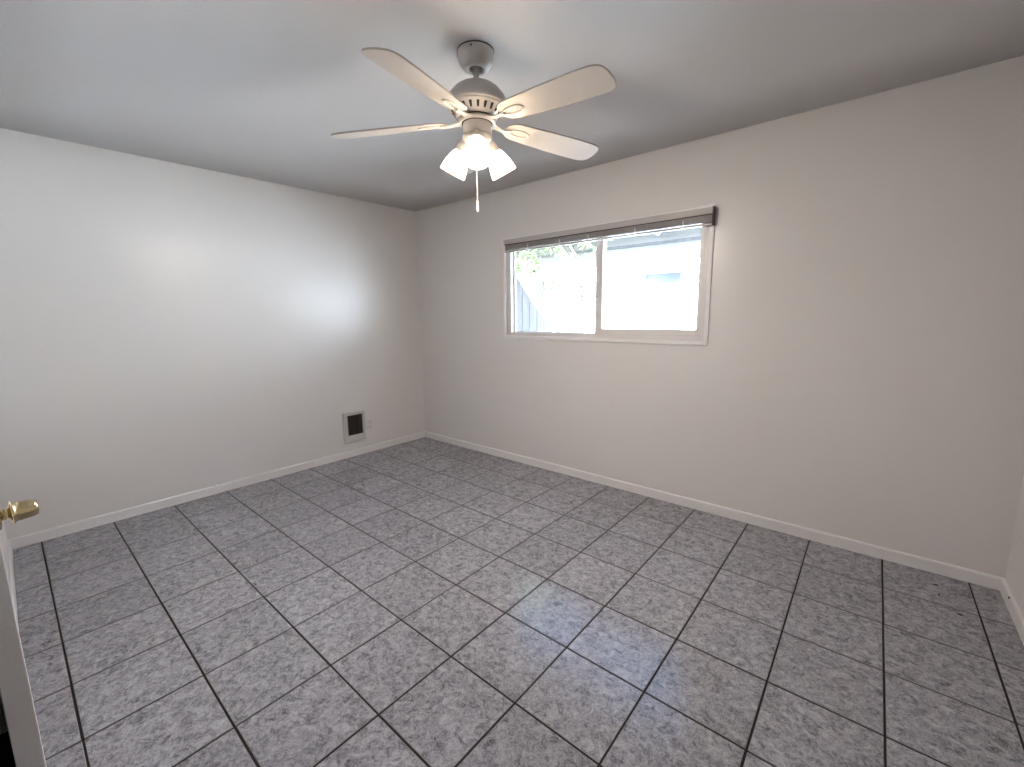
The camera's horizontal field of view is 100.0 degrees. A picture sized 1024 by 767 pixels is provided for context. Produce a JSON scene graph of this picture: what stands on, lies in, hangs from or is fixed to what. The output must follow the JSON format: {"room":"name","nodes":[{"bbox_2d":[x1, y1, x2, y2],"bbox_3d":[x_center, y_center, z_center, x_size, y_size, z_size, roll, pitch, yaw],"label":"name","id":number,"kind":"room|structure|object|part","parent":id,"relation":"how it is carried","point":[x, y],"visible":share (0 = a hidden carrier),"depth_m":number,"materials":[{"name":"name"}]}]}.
{"room":"empty bedroom","nodes":[
{"label":"empty bedroom","id":0,"kind":"room"},
{"bbox_2d":[0,506,12,766],"bbox_3d":[-1.572,0.037,0.666,4.430,2.560,0.800,7,11,40],"label":"wall","id":1,"kind":"structure","parent":0,"point":[3,538],"depth_m":1.42,"materials":[{"name":"white paint"}]},
{"bbox_2d":[7,539,18,628],"bbox_3d":[-2.343,1.035,2.023,1.702,0.067,0.014,7,11,40],"label":"baseboard","id":2,"kind":"structure","parent":1,"relation":"attached to","point":[10,550],"depth_m":2.19,"materials":[{"name":"white paint"}]},
{"bbox_2d":[0,499,46,766],"bbox_3d":[-1.347,0.170,1.093,0.774,2.018,0.104,6,11,36],"label":"door","id":3,"kind":"structure","parent":1,"relation":"in","point":[15,690],"depth_m":0.91,"materials":[{"name":"white paint"}]},
{"bbox_3d":[-1.077,0.278,0.935,0.064,0.064,0.064,6,11,36],"label":"knob","id":4,"kind":"part","parent":3,"relation":"part of","materials":[{"name":"gold metal"}]},
{"bbox_2d":[0,128,424,538],"bbox_3d":[-2.348,-0.357,3.257,0.130,2.560,4.017,7,11,40],"label":"wall","id":5,"kind":"structure","parent":0,"point":[168,329],"depth_m":3.09,"materials":[{"name":"white paint"}]},
{"bbox_2d":[7,431,424,548],"bbox_3d":[-1.992,0.767,3.733,0.014,0.067,3.117,7,11,40],"label":"baseboard","id":6,"kind":"structure","parent":5,"relation":"attached to","point":[43,535],"depth_m":3.21,"materials":[{"name":"white paint"}]},
{"bbox_2d":[342,410,365,443],"bbox_3d":[-1.544,0.424,4.218,0.020,0.304,0.236,7,11,40],"label":"wall heater","id":7,"kind":"object","parent":5,"relation":"attached to","point":[354,426],"visible":1,"depth_m":4.21,"materials":[{"name":"metal"}]},
{"bbox_2d":[347,414,362,435],"bbox_3d":[-1.542,0.404,4.221,0.013,0.203,0.163,7,11,40],"label":"grille","id":8,"kind":"object","parent":7,"relation":"attached to","point":[354,421],"depth_m":4.22,"materials":[{"name":"black metal"}]},
{"bbox_2d":[367,418,372,429],"bbox_3d":[-1.437,0.411,4.353,0.008,0.117,0.069,7,11,40],"label":"wall outlet","id":9,"kind":"object","parent":5,"relation":"attached to","point":[370,420],"visible":1,"depth_m":4.35,"materials":[{"name":"plastic"}]},
{"bbox_2d":[0,0,1023,211],"bbox_3d":[-0.325,-1.454,1.953,4.490,0.152,3.177,7,11,40],"label":"ceiling","id":10,"kind":"structure","parent":0,"point":[254,89],"depth_m":1.91,"materials":[{"name":"white paint"}]},
{"bbox_2d":[331,40,615,211],"bbox_3d":[-0.117,-1.068,1.807,1.192,0.645,1.234,7,11,40],"label":"ceiling fan","id":11,"kind":"object","parent":10,"relation":"hanging from","point":[476,103],"visible":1,"depth_m":1.74,"materials":[{"name":"metal"}]},
{"bbox_3d":[-0.536,-1.101,1.877,0.503,0.054,0.136,0,9,6],"label":"blade","id":12,"kind":"part","parent":11,"relation":"part of","materials":[{"name":"laminate"}]},
{"bbox_3d":[-0.307,-1.035,1.486,0.136,0.062,0.503,3,10,24],"label":"blade","id":13,"kind":"part","parent":11,"relation":"part of","materials":[{"name":"laminate"}]},
{"bbox_3d":[-0.258,-0.970,1.910,0.125,0.130,0.115,7,11,40],"label":"lamp shade","id":14,"kind":"part","parent":11,"relation":"part of","materials":[{"name":"white glass"}]},
{"bbox_3d":[-0.230,-1.163,2.212,0.136,0.046,0.503,-2,9,-12],"label":"blade","id":15,"kind":"part","parent":11,"relation":"part of","materials":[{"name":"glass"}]},
{"bbox_2d":[462,118,491,144],"bbox_3d":[-0.148,-1.059,1.843,0.131,0.100,0.131,7,11,40],"label":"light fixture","id":16,"kind":"object","parent":11,"relation":"attached to","point":[476,126],"depth_m":1.79,"materials":[{"name":"metal"}]},
{"bbox_3d":[-0.142,-0.972,1.753,0.054,0.077,0.056,7,11,40],"label":"bulb","id":17,"kind":"part","parent":11,"relation":"part of","materials":[{"name":"white glass"}]},
{"bbox_3d":[-0.141,-0.944,1.733,0.120,0.130,0.120,7,11,40],"label":"lamp shade","id":18,"kind":"part","parent":11,"relation":"part of","materials":[{"name":"white glass"}]},
{"bbox_3d":[-0.043,-0.974,1.921,0.115,0.130,0.125,7,11,40],"label":"lamp shade","id":19,"kind":"part","parent":11,"relation":"part of","materials":[{"name":"white glass"}]},
{"bbox_3d":[0.189,-1.134,2.028,0.503,0.048,0.136,-6,10,-30],"label":"blade","id":20,"kind":"part","parent":11,"relation":"part of","materials":[{"name":"laminate"}]},
{"bbox_3d":[0.138,-1.054,1.575,0.504,0.058,0.139,7,11,40],"label":"blade","id":21,"kind":"part","parent":11,"relation":"part of","materials":[{"name":"laminate"}]},
{"bbox_2d":[12,437,1023,766],"bbox_3d":[-0.300,1.031,2.337,4.470,0.060,3.157,7,11,40],"label":"floor","id":22,"kind":"structure","parent":0,"point":[422,602],"depth_m":1.83,"materials":[{"name":"grey tile"}]},
{"bbox_2d":[416,55,1023,577],"bbox_3d":[0.732,-0.405,3.373,4.690,2.560,0.130,7,11,40],"label":"wall","id":23,"kind":"structure","parent":0,"point":[859,374],"depth_m":2.47,"materials":[{"name":"white paint"}]},
{"bbox_2d":[502,204,715,344],"bbox_3d":[0.630,-0.775,3.364,1.780,0.886,0.099,7,11,40],"label":"window","id":24,"kind":"structure","parent":23,"relation":"in","point":[699,336],"depth_m":3.26,"materials":[{"name":"white paint"}]},
{"bbox_2d":[503,206,715,252],"bbox_3d":[0.604,-1.128,3.243,1.732,0.113,0.048,7,11,40],"label":"window blind","id":25,"kind":"object","parent":24,"relation":"attached to","point":[702,217],"visible":1,"depth_m":3.08,"materials":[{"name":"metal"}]},
{"bbox_3d":[0.602,-1.081,3.247,1.716,0.014,0.027,7,11,40],"label":"rail","id":26,"kind":"part","parent":25,"relation":"part of","materials":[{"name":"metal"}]},
{"bbox_3d":[0.957,-0.736,3.079,0.795,0.768,0.034,7,11,40],"label":"sash","id":27,"kind":"part","parent":24,"relation":"part of","materials":[{"name":"white plastic"}]},
{"bbox_2d":[425,431,1002,590],"bbox_3d":[0.697,0.777,3.500,4.430,0.067,0.014,7,11,40],"label":"baseboard","id":28,"kind":"structure","parent":23,"relation":"attached to","point":[933,566],"depth_m":2.72,"materials":[{"name":"white paint"}]},
{"bbox_2d":[1005,476,1023,616],"bbox_3d":[1.144,0.059,0.354,0.130,2.560,4.017,7,11,40],"label":"wall","id":29,"kind":"structure","parent":0,"point":[1014,577],"depth_m":1.97,"materials":[{"name":"white paint"}]},
{"bbox_2d":[1000,578,1023,644],"bbox_3d":[1.389,1.169,0.922,0.017,0.067,3.117,7,11,40],"label":"baseboard","id":30,"kind":"structure","parent":29,"relation":"attached to","point":[1013,608],"depth_m":1.91,"materials":[{"name":"white paint"}]},
{"label":"outside","id":31,"kind":"structure","parent":0,"visible":0},
{"bbox_3d":[7.543,0.894,3.743,24.000,0.130,8.870,7,11,40],"label":"ground","id":32,"kind":"structure","parent":31,"visible":0},
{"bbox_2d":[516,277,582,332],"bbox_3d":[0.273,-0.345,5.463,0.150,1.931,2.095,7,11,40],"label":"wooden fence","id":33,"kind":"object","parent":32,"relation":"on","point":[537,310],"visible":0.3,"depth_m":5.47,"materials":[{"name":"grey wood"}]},
{"bbox_2d":[516,242,593,300],"bbox_3d":[0.295,-0.729,5.313,1.375,2.740,0.773,2,9,16],"label":"tree","id":34,"kind":"object","parent":32,"relation":"on","point":[526,262],"visible":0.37,"depth_m":5.12,"materials":[{"name":"green plant"}]},
{"bbox_2d":[516,227,700,332],"bbox_3d":[7.296,-0.979,3.178,22.200,3.750,4.380,7,11,40],"label":"neighbor house","id":35,"kind":"structure","parent":32,"relation":"on","point":[652,280],"depth_m":5.58,"materials":[{"name":"white paint"}]},
{"bbox_2d":[570,244,595,258],"bbox_3d":[0.939,-1.740,5.578,0.481,0.253,0.012,7,11,40],"label":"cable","id":36,"kind":"object","parent":35,"relation":"attached to","point":[570,244],"visible":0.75,"depth_m":5.61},
{"bbox_3d":[1.905,-0.430,5.538,0.610,2.045,0.142,7,11,40],"label":"door casing","id":37,"kind":"part","parent":35,"relation":"part of","materials":[{"name":"white"}]},
{"bbox_3d":[1.965,-0.416,5.611,0.510,1.995,0.058,7,11,40],"label":"house door","id":38,"kind":"part","parent":35,"relation":"part of","materials":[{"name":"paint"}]},
{"bbox_2d":[696,268,698,278],"bbox_3d":[2.295,-1.287,4.988,0.300,0.130,0.040,7,11,40],"label":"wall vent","id":39,"kind":"object","parent":35,"relation":"attached to","point":[697,269],"depth_m":5.06,"materials":[{"name":"white"}]}
]}

